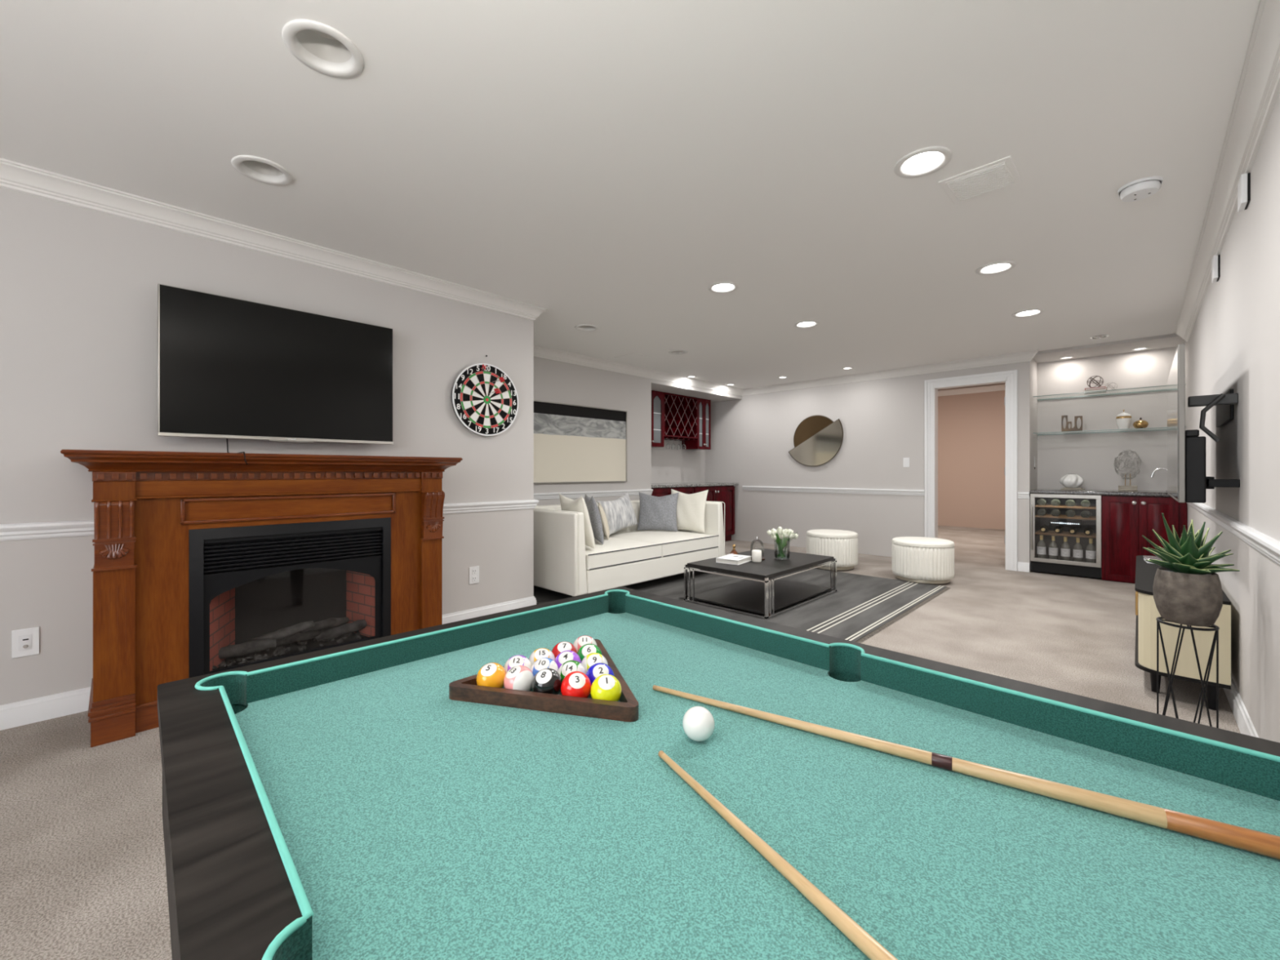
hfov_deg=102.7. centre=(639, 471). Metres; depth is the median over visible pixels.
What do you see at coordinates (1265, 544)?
trim
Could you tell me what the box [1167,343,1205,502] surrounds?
television
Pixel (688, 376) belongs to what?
recessed light
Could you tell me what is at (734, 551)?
perfume bottle
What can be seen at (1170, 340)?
niche
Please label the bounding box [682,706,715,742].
cue ball
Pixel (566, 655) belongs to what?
ball
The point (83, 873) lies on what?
floor
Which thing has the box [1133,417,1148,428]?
pot
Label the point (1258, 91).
trim
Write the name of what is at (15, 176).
trim
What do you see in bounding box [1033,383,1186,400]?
glass shelf
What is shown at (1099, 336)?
light
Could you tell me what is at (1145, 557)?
box
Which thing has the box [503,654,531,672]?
ball
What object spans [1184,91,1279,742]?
wall
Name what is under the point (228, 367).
television
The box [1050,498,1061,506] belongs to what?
wine bottle
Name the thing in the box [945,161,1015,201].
grille
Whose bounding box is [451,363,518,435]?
dartboard
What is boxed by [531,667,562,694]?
ball
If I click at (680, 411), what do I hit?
wine rack
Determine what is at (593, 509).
throw pillow
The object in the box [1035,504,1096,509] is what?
shelf
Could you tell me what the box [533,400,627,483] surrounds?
framed picture
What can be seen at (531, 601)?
baseboard
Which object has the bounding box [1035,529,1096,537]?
shelf
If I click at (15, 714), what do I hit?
baseboard
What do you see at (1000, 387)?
trim
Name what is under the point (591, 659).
ball
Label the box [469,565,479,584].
wall outlet
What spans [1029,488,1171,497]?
countertop
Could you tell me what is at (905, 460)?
light switch
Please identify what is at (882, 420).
wall
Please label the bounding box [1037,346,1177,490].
wall niche
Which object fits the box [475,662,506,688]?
ball
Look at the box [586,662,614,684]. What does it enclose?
ball
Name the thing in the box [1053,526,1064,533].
wine bottle
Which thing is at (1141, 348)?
spotlight
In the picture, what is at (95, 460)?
mantel shelf
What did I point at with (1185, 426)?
glass shelf
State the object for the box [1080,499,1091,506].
wine bottle
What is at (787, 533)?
tulip bouquet
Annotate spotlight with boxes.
[1059,355,1073,359]
[1132,346,1147,350]
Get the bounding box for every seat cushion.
[585,536,662,569]
[603,529,718,556]
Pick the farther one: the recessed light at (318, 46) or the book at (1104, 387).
the book at (1104, 387)
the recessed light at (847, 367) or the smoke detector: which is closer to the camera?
the smoke detector
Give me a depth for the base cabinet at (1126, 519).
4.89 m
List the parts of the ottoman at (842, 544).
seat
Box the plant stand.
[1155,617,1219,728]
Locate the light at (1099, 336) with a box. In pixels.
[1089,334,1108,338]
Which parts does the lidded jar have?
lid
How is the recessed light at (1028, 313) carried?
in the ceiling
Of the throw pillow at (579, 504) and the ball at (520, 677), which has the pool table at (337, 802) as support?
the ball at (520, 677)
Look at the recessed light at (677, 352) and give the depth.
5.48 m
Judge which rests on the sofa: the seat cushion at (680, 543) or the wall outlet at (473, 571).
the seat cushion at (680, 543)
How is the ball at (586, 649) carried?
on the pool table at (337, 802)
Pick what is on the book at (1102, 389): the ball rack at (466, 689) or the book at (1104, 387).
the book at (1104, 387)
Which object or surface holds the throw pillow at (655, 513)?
on the sofa
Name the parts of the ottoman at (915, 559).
seat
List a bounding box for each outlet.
[11,626,39,657]
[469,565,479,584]
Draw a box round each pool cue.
[652,684,1279,859]
[657,750,897,959]
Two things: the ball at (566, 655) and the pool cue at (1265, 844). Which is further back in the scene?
the ball at (566, 655)
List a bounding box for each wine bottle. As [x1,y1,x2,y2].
[1036,498,1047,505]
[1036,508,1047,515]
[1036,534,1045,558]
[1040,524,1050,532]
[1048,535,1057,559]
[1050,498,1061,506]
[1050,508,1061,516]
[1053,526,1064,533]
[1060,536,1070,560]
[1065,499,1075,506]
[1065,509,1075,517]
[1068,527,1079,534]
[1073,537,1083,561]
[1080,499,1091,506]
[1080,510,1091,517]
[1083,527,1093,535]
[1085,538,1095,563]
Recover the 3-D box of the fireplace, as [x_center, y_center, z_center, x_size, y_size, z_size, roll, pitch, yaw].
[-1.773,0.492,2.617,0.562,1.150,1.551,0,0,44]
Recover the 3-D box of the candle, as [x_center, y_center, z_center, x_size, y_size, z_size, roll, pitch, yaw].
[0.975,0.697,4.276,0.078,0.098,0.078,0,0,44]
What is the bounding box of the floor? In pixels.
[0,525,1240,959]
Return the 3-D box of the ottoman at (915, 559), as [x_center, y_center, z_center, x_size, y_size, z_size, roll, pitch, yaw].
[2.779,0.857,5.040,0.541,0.396,0.541,0,0,44]
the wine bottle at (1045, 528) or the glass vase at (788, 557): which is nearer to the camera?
the glass vase at (788, 557)
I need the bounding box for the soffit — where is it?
[651,378,742,402]
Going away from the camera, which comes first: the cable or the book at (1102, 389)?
the cable
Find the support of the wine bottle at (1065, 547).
in the wine fridge
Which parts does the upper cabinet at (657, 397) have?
frosted pane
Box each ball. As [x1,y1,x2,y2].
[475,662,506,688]
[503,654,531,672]
[503,665,533,691]
[528,648,555,665]
[530,657,558,675]
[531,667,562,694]
[551,641,577,658]
[554,649,581,668]
[557,660,586,679]
[560,671,591,697]
[573,635,596,651]
[577,643,602,661]
[581,652,608,671]
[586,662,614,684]
[590,674,621,701]
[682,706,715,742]
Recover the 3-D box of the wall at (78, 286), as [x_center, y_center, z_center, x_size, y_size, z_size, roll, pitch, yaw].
[-2.575,-0.103,2.287,0.120,2.340,4.874,0,0,44]
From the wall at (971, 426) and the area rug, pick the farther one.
the wall at (971, 426)
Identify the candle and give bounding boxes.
[751,549,761,562]
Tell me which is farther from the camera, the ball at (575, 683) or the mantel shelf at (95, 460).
the mantel shelf at (95, 460)
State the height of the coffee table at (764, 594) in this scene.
0.308 m
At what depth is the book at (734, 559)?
4.21 m
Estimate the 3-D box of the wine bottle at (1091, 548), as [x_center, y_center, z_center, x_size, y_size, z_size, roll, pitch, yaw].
[4.546,0.796,5.163,0.076,0.251,0.077,0,0,44]
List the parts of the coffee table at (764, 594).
leg, leg, leg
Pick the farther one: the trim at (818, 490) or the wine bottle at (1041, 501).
the trim at (818, 490)
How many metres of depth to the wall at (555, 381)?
5.92 m
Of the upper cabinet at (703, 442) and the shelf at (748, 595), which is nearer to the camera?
the shelf at (748, 595)
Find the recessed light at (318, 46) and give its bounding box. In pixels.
[281,19,364,78]
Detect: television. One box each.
[157,283,393,444]
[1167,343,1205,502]
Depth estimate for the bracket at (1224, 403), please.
2.31 m
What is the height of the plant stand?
0.493 m
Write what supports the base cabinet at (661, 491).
on the floor
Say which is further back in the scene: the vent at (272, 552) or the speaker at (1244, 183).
the vent at (272, 552)
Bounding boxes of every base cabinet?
[651,486,693,497]
[693,485,734,541]
[1102,495,1186,583]
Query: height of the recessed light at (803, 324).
0.028 m
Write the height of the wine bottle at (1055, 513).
0.075 m
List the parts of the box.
lid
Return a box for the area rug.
[533,567,951,643]
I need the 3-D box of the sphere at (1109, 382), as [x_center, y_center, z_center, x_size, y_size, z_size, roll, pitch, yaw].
[4.837,-0.875,5.256,0.095,0.095,0.095,0,0,44]
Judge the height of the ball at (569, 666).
0.054 m
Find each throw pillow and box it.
[559,493,595,549]
[584,493,604,544]
[596,492,638,534]
[597,502,609,539]
[636,492,679,531]
[671,488,708,532]
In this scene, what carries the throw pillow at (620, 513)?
on the sofa
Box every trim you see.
[0,157,1038,395]
[0,520,93,541]
[442,488,653,514]
[742,485,924,495]
[937,384,1004,396]
[1017,492,1029,498]
[1175,0,1279,342]
[1186,502,1279,565]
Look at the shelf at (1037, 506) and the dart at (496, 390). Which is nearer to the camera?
the dart at (496, 390)
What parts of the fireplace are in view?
panel, panel molding, panel, insert frame, plate, panel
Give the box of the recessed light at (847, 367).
[841,366,853,369]
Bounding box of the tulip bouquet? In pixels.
[766,526,798,557]
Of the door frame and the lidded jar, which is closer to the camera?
the lidded jar
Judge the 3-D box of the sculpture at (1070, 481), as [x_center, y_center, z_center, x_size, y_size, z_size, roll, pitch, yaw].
[4.616,0.104,5.472,0.202,0.168,0.199,0,0,44]
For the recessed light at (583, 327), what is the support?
in the ceiling
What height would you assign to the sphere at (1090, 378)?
0.130 m
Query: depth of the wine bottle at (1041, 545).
5.42 m
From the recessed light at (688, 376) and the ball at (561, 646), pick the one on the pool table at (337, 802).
the ball at (561, 646)
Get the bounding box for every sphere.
[1086,375,1103,387]
[1105,382,1117,391]
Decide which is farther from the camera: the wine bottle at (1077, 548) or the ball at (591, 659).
the wine bottle at (1077, 548)
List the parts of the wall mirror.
frame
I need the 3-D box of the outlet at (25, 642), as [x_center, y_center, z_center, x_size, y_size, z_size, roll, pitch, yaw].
[-2.597,0.722,2.164,0.020,0.116,0.076,0,0,44]
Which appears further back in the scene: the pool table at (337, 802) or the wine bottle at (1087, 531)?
the wine bottle at (1087, 531)
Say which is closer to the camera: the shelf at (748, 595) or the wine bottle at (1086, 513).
the shelf at (748, 595)
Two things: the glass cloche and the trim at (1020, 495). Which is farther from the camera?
the trim at (1020, 495)
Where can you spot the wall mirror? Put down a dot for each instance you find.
(817, 439)
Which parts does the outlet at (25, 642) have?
insert plate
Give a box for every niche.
[1032,333,1186,363]
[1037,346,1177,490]
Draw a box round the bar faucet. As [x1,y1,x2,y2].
[1150,467,1167,491]
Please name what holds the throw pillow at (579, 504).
on the sofa
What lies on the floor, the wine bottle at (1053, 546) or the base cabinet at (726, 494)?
the base cabinet at (726, 494)
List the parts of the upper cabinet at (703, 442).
glass door, frosted pane, frosted pane, glass door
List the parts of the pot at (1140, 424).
lid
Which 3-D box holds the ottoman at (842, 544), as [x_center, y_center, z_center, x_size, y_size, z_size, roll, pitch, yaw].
[2.142,0.857,5.720,0.541,0.396,0.541,0,0,44]
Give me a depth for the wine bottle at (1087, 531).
5.20 m
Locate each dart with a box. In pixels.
[489,387,499,393]
[493,377,505,382]
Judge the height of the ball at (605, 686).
0.055 m
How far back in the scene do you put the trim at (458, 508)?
3.90 m
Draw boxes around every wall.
[0,186,533,705]
[533,356,651,506]
[651,439,705,483]
[705,360,1031,572]
[937,382,1004,529]
[1031,358,1037,489]
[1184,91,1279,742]
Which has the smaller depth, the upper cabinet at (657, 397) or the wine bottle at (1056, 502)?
the wine bottle at (1056, 502)
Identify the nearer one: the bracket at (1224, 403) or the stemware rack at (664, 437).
the bracket at (1224, 403)
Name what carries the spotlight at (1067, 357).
attached to the niche at (1170, 340)
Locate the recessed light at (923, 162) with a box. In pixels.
[893,146,951,177]
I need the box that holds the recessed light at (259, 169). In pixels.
[231,155,293,185]
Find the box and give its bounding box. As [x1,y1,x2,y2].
[1143,555,1162,564]
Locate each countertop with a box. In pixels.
[651,482,738,488]
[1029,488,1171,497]
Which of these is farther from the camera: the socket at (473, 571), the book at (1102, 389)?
the book at (1102, 389)
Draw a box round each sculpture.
[1061,415,1082,431]
[1113,449,1142,490]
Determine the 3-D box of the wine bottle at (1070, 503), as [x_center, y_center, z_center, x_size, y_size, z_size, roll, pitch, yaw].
[4.490,0.322,5.330,0.075,0.075,0.251,0,0,44]
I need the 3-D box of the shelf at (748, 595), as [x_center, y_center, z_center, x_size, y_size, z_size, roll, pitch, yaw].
[1.048,1.026,4.354,0.705,0.014,1.135,0,0,44]
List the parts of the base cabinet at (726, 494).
door, door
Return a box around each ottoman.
[806,528,857,570]
[891,536,954,584]
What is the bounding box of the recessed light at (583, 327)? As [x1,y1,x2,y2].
[574,324,598,331]
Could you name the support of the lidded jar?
on the glass shelf at (1185, 426)
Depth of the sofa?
4.32 m
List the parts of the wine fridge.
handle, control panel, kick plate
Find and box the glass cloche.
[750,536,764,560]
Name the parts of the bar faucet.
spout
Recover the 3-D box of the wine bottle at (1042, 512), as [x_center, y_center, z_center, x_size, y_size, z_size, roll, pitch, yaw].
[4.322,0.429,5.495,0.075,0.075,0.251,0,0,44]
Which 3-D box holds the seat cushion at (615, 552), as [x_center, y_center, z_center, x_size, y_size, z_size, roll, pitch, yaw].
[-0.408,0.704,4.662,0.851,0.144,0.873,0,0,44]
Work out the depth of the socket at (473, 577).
3.63 m
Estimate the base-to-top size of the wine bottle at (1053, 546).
0.251 m
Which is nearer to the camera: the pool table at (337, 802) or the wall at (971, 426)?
the pool table at (337, 802)
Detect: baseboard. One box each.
[0,686,90,730]
[442,595,536,624]
[1017,561,1029,572]
[1223,675,1258,737]
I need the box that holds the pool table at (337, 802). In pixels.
[157,586,1279,959]
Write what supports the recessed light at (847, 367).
in the ceiling
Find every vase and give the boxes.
[773,538,790,559]
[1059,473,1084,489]
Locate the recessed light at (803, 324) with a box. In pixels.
[793,320,819,328]
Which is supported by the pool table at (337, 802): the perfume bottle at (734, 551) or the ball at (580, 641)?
the ball at (580, 641)
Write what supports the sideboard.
on the floor
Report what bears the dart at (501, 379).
attached to the dartboard
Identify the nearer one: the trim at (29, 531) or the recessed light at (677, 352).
the trim at (29, 531)
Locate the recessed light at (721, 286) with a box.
[707,281,738,293]
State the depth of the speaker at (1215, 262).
2.78 m
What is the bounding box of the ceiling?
[0,0,1260,389]
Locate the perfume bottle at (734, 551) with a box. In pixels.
[729,544,737,554]
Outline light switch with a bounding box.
[902,457,909,466]
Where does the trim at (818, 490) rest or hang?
attached to the wall at (882, 420)
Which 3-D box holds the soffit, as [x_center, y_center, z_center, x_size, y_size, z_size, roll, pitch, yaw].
[0.608,-1.202,7.471,0.710,0.139,2.060,0,0,44]
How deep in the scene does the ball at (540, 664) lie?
0.96 m
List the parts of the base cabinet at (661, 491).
door, door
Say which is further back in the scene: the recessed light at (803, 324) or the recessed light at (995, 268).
the recessed light at (803, 324)
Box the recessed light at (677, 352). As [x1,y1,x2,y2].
[668,349,688,355]
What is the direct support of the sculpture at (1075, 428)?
on the glass shelf at (1185, 426)
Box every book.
[715,554,751,564]
[1084,386,1106,390]
[1084,388,1106,394]
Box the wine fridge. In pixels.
[1030,493,1102,578]
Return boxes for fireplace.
[60,448,462,747]
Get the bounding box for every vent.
[204,527,382,574]
[938,155,1022,204]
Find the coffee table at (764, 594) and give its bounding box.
[684,548,836,619]
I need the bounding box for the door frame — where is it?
[924,369,1017,571]
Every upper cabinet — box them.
[651,390,663,447]
[681,398,711,449]
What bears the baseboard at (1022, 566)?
attached to the wall at (882, 420)
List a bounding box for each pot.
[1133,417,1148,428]
[1152,567,1222,626]
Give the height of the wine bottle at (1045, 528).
0.075 m
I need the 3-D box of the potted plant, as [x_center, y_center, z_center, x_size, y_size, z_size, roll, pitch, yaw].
[2.087,0.365,1.950,0.254,0.416,0.268,0,0,44]
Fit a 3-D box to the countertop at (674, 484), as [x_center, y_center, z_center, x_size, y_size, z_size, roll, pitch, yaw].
[0.589,0.186,7.479,0.668,0.038,2.035,0,0,44]
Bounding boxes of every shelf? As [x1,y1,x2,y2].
[60,448,462,471]
[690,577,831,614]
[1032,426,1186,435]
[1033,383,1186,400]
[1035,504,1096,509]
[1035,514,1096,519]
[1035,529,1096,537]
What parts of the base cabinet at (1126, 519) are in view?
door, door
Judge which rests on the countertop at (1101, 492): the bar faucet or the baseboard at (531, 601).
the bar faucet
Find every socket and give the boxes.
[471,568,476,574]
[471,575,476,582]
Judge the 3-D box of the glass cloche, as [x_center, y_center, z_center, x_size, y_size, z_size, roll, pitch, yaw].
[1.002,0.649,4.375,0.128,0.195,0.128,0,0,44]
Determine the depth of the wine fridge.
5.38 m
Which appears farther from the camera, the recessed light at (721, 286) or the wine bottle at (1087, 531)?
the wine bottle at (1087, 531)
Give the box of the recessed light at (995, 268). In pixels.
[975,261,1016,275]
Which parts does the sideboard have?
handle, leg, leg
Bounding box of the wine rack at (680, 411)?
[663,391,697,439]
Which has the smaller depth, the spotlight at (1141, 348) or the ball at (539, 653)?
the ball at (539, 653)
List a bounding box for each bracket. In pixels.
[1187,389,1239,488]
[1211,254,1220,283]
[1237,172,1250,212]
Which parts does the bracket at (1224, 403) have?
lever, arm, arm, wall plate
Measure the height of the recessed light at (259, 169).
0.088 m
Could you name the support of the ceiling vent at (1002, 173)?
in the ceiling
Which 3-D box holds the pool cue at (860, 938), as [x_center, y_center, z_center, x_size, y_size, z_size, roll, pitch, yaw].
[0.178,0.400,0.464,0.019,0.019,0.620,0,0,-29]
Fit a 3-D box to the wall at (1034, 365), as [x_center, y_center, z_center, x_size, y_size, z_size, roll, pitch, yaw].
[4.386,-0.103,5.780,0.120,2.340,0.560,0,0,44]
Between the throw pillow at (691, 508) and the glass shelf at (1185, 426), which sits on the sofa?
the throw pillow at (691, 508)
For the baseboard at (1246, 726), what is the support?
attached to the wall at (1233, 342)
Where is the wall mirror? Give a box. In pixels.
[788,415,843,466]
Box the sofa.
[533,500,724,596]
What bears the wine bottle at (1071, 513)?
on the wine fridge
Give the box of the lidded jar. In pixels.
[1115,409,1131,430]
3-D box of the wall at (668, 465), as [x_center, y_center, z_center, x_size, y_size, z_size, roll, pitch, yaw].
[0.353,-0.103,7.804,0.120,2.340,2.180,0,0,44]
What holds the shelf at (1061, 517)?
attached to the wine fridge
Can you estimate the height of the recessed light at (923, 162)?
0.028 m
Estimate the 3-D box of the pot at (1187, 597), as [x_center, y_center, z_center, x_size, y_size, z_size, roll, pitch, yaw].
[2.090,0.475,1.957,0.184,0.195,0.184,0,0,44]
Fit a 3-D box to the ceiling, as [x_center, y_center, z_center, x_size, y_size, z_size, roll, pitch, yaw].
[-0.302,-1.283,3.147,5.690,0.020,9.520,0,0,44]
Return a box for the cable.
[226,438,247,464]
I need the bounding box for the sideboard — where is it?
[1134,555,1231,710]
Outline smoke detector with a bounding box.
[1117,176,1163,201]
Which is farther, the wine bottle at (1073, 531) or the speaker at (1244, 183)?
the wine bottle at (1073, 531)
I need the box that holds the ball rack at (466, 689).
[448,639,638,722]
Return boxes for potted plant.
[1142,513,1239,626]
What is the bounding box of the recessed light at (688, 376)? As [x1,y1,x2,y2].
[686,375,696,377]
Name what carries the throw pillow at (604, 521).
on the sofa
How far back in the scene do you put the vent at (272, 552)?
2.48 m
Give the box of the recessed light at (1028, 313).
[1011,308,1044,317]
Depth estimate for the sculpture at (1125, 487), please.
5.16 m
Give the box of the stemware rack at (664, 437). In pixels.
[663,436,693,440]
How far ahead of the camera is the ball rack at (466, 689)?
0.88 m
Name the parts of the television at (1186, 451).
casing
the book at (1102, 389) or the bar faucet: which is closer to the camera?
the bar faucet

